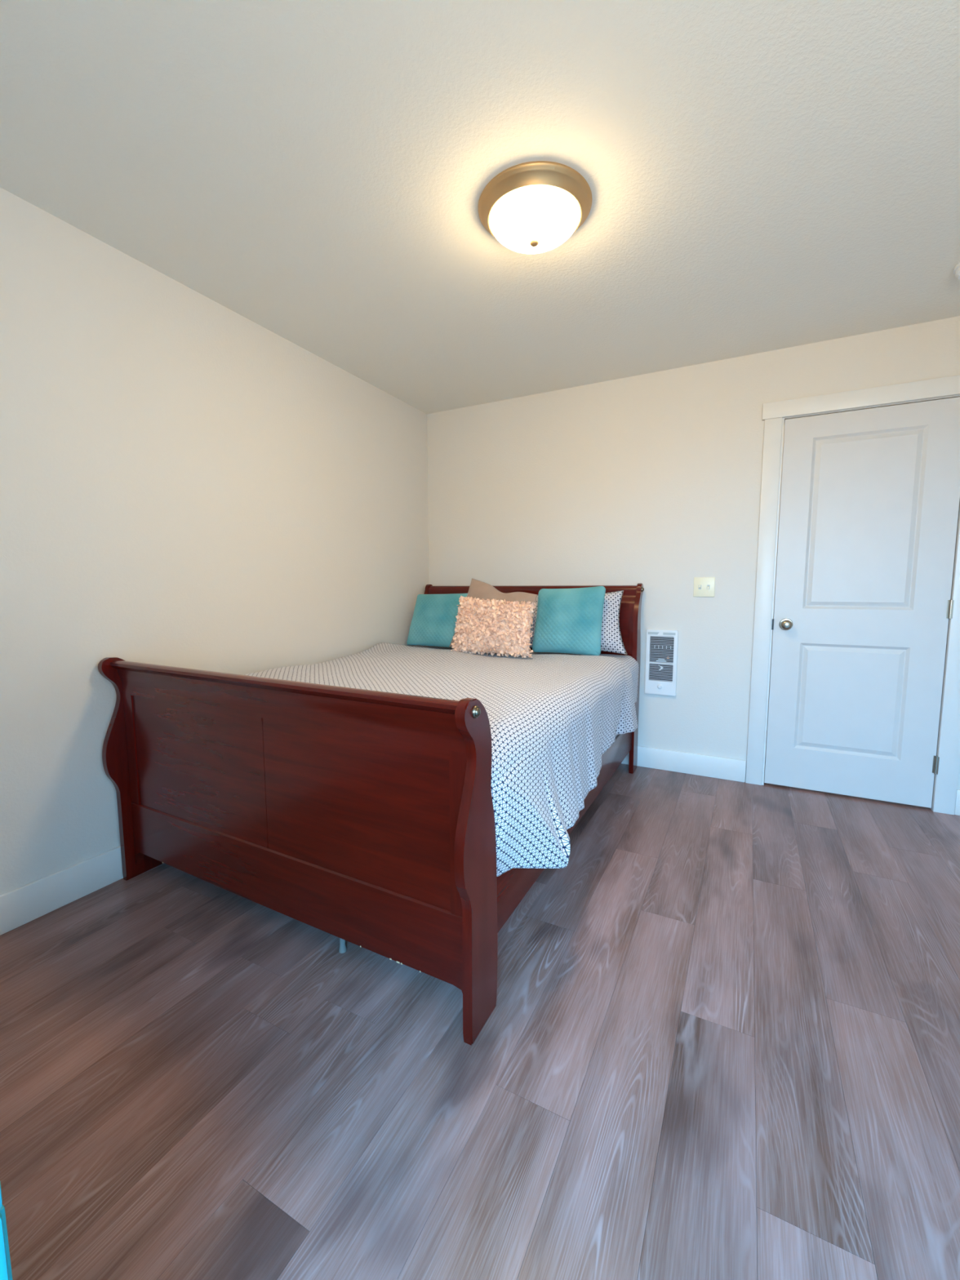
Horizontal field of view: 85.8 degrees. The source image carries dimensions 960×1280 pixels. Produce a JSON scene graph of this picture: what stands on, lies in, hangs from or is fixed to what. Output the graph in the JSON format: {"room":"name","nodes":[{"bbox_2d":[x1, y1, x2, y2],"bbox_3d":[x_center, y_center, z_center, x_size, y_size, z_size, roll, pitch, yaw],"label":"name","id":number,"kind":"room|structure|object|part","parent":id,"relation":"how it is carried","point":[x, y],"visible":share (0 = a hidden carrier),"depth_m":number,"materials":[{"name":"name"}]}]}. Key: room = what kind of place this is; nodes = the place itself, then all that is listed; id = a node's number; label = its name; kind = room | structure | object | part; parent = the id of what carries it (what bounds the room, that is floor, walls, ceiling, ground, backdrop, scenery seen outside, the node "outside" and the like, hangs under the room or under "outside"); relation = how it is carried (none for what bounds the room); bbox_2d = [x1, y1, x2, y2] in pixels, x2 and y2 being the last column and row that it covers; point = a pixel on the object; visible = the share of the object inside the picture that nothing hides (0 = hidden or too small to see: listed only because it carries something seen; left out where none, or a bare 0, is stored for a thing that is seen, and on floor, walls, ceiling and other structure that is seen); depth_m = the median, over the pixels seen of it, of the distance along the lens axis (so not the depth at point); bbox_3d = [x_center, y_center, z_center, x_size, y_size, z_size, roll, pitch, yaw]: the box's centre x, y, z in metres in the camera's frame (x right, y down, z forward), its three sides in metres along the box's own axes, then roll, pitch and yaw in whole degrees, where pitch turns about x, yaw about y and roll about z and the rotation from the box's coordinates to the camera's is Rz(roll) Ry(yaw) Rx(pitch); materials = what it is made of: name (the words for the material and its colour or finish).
{"room":"bedroom","nodes":[
{"label":"bedroom","id":0,"kind":"room"},
{"bbox_2d":[0,186,429,895],"bbox_3d":[-1.502,-0.254,1.929,0.120,2.414,4.600,3,7,27],"label":"wall","id":1,"kind":"structure","parent":0,"point":[184,482],"depth_m":2.07,"materials":[{"name":"paint"}]},
{"bbox_2d":[0,845,123,935],"bbox_3d":[-1.440,0.884,2.016,0.015,0.131,4.600,3,7,27],"label":"baseboard","id":2,"kind":"structure","parent":1,"relation":"attached to","point":[20,906],"depth_m":1.85,"materials":[{"name":"white paint"}]},
{"bbox_2d":[0,730,959,1279],"bbox_3d":[0.588,1.031,1.686,4.170,0.100,6.140,3,7,27],"label":"floor","id":3,"kind":"structure","parent":0,"point":[720,1040],"depth_m":1.23,"materials":[{"name":"laminate"}]},
{"bbox_2d":[0,1182,13,1279],"bbox_3d":[-0.819,0.770,0.425,0.766,0.685,0.505,3,7,27],"label":"dresser","id":4,"kind":"object","parent":3,"relation":"on","point":[6,1273],"visible":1,"depth_m":0.42,"materials":[{"name":"teal paint"}]},
{"bbox_2d":[97,583,644,1044],"bbox_3d":[-0.202,0.302,2.587,1.595,1.167,2.316,3,7,27],"label":"sleigh bed","id":5,"kind":"object","parent":3,"relation":"on","point":[365,819],"visible":0.78,"depth_m":1.54,"materials":[{"name":"brown wood"}]},
{"bbox_3d":[-1.378,0.502,2.041,0.027,0.886,0.187,3,7,27],"label":"footboard post","id":6,"kind":"part","parent":5,"relation":"part of","materials":[{"name":"brown wood"}]},
{"bbox_3d":[-1.000,0.441,1.827,0.722,0.435,0.018,3,7,28],"label":"footboard panel","id":7,"kind":"part","parent":5,"relation":"part of","materials":[{"name":"brown wood"}]},
{"bbox_3d":[-0.702,0.178,1.620,1.532,0.132,0.073,3,7,28],"label":"footboard rail","id":8,"kind":"part","parent":5,"relation":"part of","materials":[{"name":"brown wood"}]},
{"bbox_3d":[-0.694,0.805,1.698,1.532,0.267,0.028,3,7,28],"label":"footboard rail","id":9,"kind":"part","parent":5,"relation":"part of","materials":[{"name":"brown wood"}]},
{"bbox_3d":[-0.375,0.474,1.493,0.694,0.435,0.018,3,7,28],"label":"footboard panel","id":10,"kind":"part","parent":5,"relation":"part of","materials":[{"name":"brown wood"}]},
{"bbox_3d":[-0.401,0.166,3.897,0.027,1.167,0.160,3,7,27],"label":"headboard post","id":11,"kind":"part","parent":5,"relation":"part of","materials":[{"name":"brown wood"}]},
{"bbox_3d":[-0.007,0.576,1.308,0.027,0.886,0.187,3,7,27],"label":"footboard post","id":12,"kind":"part","parent":5,"relation":"part of","materials":[{"name":"brown wood"}]},
{"bbox_3d":[0.296,-0.315,3.520,1.513,0.110,0.088,3,7,27],"label":"headboard rail","id":13,"kind":"part","parent":5,"relation":"part of","materials":[{"name":"brown wood"}]},
{"bbox_3d":[0.470,0.670,2.304,0.024,0.180,2.040,3,7,27],"label":"rail","id":14,"kind":"part","parent":5,"relation":"part of","materials":[{"name":"brown wood"}]},
{"bbox_3d":[0.600,0.130,3.363,0.711,0.745,0.034,3,7,27],"label":"headboard panel","id":15,"kind":"part","parent":5,"relation":"part of","materials":[{"name":"brown wood"}]},
{"bbox_3d":[0.964,0.237,3.192,0.027,1.167,0.160,3,7,27],"label":"headboard post","id":16,"kind":"part","parent":5,"relation":"part of","materials":[{"name":"brown wood"}]},
{"bbox_3d":[-0.189,0.414,2.639,1.500,0.496,2.010,3,7,27],"label":"mattress","id":17,"kind":"object","parent":5,"relation":"on","visible":0},
{"bbox_2d":[243,642,625,876],"bbox_3d":[-0.212,0.359,2.429,1.674,0.485,1.706,3,7,27],"label":"comforter","id":18,"kind":"object","parent":17,"relation":"on","point":[553,717],"visible":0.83,"depth_m":1.96,"materials":[{"name":"fabric"}]},
{"bbox_2d":[448,578,537,646],"bbox_3d":[0.074,-0.163,3.182,0.556,0.437,0.153,3,7,27],"label":"cushion","id":19,"kind":"object","parent":18,"relation":"on","point":[479,589],"visible":0.2,"depth_m":3.18,"materials":[{"name":"fabric"}]},
{"bbox_2d":[450,595,536,657],"bbox_3d":[0.075,-0.082,3.032,0.538,0.351,0.173,3,7,26],"label":"cushion","id":20,"kind":"object","parent":18,"relation":"on","point":[493,626],"visible":1,"depth_m":2.99,"materials":[{"name":"fabric"}]},
{"bbox_2d":[413,644,639,734],"bbox_3d":[0.087,0.278,3.053,1.609,0.349,0.951,3,7,27],"label":"sheet","id":21,"kind":"object","parent":17,"relation":"on","point":[628,722],"visible":0.23,"depth_m":2.79,"materials":[{"name":"fabric"}]},
{"bbox_2d":[406,593,467,648],"bbox_3d":[-0.280,-0.136,3.469,0.443,0.358,0.180,3,7,29],"label":"cushion","id":22,"kind":"object","parent":21,"relation":"on","point":[433,620],"visible":0.86,"depth_m":3.42,"materials":[{"name":"fabric"}]},
{"bbox_2d":[532,586,605,655],"bbox_3d":[0.519,-0.118,3.056,0.423,0.400,0.174,3,7,27],"label":"cushion","id":23,"kind":"object","parent":21,"relation":"on","point":[569,620],"visible":1,"depth_m":3.00,"materials":[{"name":"fabric"}]},
{"bbox_2d":[529,590,627,654],"bbox_3d":[0.561,-0.120,3.190,0.716,0.375,0.184,3,7,27],"label":"bed pillow","id":24,"kind":"object","parent":21,"relation":"on","point":[611,641],"visible":0.2,"depth_m":3.06,"materials":[{"name":"fabric"}]},
{"bbox_2d":[0,0,959,413],"bbox_3d":[0.370,-1.481,1.536,3.690,0.100,6.140,3,7,27],"label":"ceiling","id":25,"kind":"structure","parent":0,"point":[761,175],"depth_m":1.54,"materials":[{"name":"paint"}]},
{"bbox_2d":[478,160,592,253],"bbox_3d":[0.182,-1.389,1.734,0.378,0.122,0.378,3,7,27],"label":"ceiling light","id":26,"kind":"object","parent":25,"relation":"attached to","point":[535,207],"visible":1,"depth_m":1.64,"materials":[{"name":"white glass"}]},
{"bbox_3d":[0.183,-1.379,1.735,0.298,0.074,0.298,3,7,27],"label":"lamp shade","id":27,"kind":"part","parent":26,"relation":"part of","materials":[{"name":"white glass"}]},
{"bbox_2d":[953,262,959,279],"bbox_3d":[1.954,-1.464,2.036,0.132,0.042,0.132,3,7,27],"label":"smoke detector","id":28,"kind":"object","parent":25,"relation":"attached to","point":[957,268],"visible":1,"depth_m":2.05,"materials":[{"name":"white plastic"}]},
{"bbox_3d":[1.954,-1.479,2.034,0.132,0.012,0.132,3,7,27],"label":"mounting plate","id":29,"kind":"part","parent":28,"relation":"part of","materials":[{"name":"white plastic"}]},
{"bbox_2d":[426,315,959,789],"bbox_3d":[1.170,-0.391,3.193,3.690,2.414,0.120,3,7,27],"label":"wall","id":30,"kind":"structure","parent":0,"point":[653,480],"depth_m":3.14,"materials":[{"name":"paint"}]},
{"bbox_2d":[644,629,678,696],"bbox_3d":[1.117,0.139,3.188,0.182,0.403,0.036,3,7,27],"label":"wall heater","id":31,"kind":"object","parent":30,"relation":"attached to","point":[661,660],"visible":1,"depth_m":3.19,"materials":[{"name":"white metal"}]},
{"bbox_3d":[1.111,0.288,3.195,0.032,0.032,0.015,3,7,27],"label":"thermostat knob","id":32,"kind":"part","parent":31,"relation":"part of","materials":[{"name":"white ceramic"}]},
{"bbox_2d":[648,636,674,681],"bbox_3d":[1.118,0.117,3.185,0.141,0.270,0.006,3,7,27],"label":"grille","id":33,"kind":"object","parent":31,"relation":"attached to","point":[661,653],"depth_m":3.19,"materials":[{"name":"white metal"}]},
{"bbox_2d":[621,745,746,782],"bbox_3d":[0.593,0.723,3.535,2.183,0.131,0.015,3,7,27],"label":"baseboard","id":34,"kind":"structure","parent":30,"relation":"attached to","point":[725,768],"depth_m":3.16,"materials":[{"name":"white paint"}]},
{"bbox_2d":[693,577,715,596],"bbox_3d":[1.321,-0.312,3.044,0.115,0.115,0.018,3,7,27],"label":"light switch","id":35,"kind":"object","parent":30,"relation":"attached to","point":[703,586],"visible":1,"depth_m":3.05,"materials":[{"name":"beige plastic"}]},
{"bbox_2d":[745,417,782,785],"bbox_3d":[1.597,-0.181,2.913,0.084,2.053,0.019,3,7,27],"label":"trim","id":36,"kind":"structure","parent":30,"relation":"attached to","point":[772,427],"depth_m":2.90,"materials":[{"name":"white paint"}]},
{"bbox_2d":[761,394,959,810],"bbox_3d":[2.006,-0.167,2.775,0.769,2.052,0.128,3,7,27],"label":"trim","id":37,"kind":"structure","parent":30,"relation":"attached to","point":[783,419],"depth_m":2.81,"materials":[{"name":"white paint"}]},
{"bbox_2d":[762,375,959,420],"bbox_3d":[1.973,-1.224,2.605,0.961,0.085,0.023,3,7,27],"label":"trim","id":38,"kind":"structure","parent":30,"relation":"attached to","point":[945,386],"depth_m":2.61,"materials":[{"name":"white paint"}]},
{"bbox_2d":[764,396,959,808],"bbox_3d":[1.978,-0.162,2.709,0.768,2.032,0.101,3,7,27],"label":"door","id":39,"kind":"structure","parent":30,"relation":"in","point":[870,498],"depth_m":2.71,"materials":[{"name":"paint"}]},
{"bbox_3d":[1.647,-0.088,2.904,0.009,0.060,0.014,3,7,27],"label":"latch plate","id":40,"kind":"part","parent":39,"relation":"part of","materials":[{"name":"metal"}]},
{"bbox_3d":[1.684,-0.083,2.837,0.055,0.055,0.042,3,7,27],"label":"knob","id":41,"kind":"part","parent":39,"relation":"part of","materials":[{"name":"silver metal"}]},
{"bbox_2d":[932,516,959,814],"bbox_3d":[2.355,-0.142,2.521,0.083,2.053,0.019,3,7,27],"label":"trim","id":42,"kind":"structure","parent":30,"relation":"attached to","point":[948,748],"depth_m":2.57,"materials":[{"name":"white paint"}]},
{"bbox_2d":[954,789,959,815],"bbox_3d":[2.534,0.823,2.531,0.312,0.131,0.015,3,7,27],"label":"baseboard","id":43,"kind":"structure","parent":30,"relation":"attached to","point":[957,811],"depth_m":2.59,"materials":[{"name":"white paint"}]},
{"bbox_2d":[766,425,784,730],"bbox_3d":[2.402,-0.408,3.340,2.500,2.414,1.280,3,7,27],"label":"door frame","id":44,"kind":"structure","parent":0,"point":[784,425],"depth_m":4.00,"materials":[{"name":"paint"}]}
]}

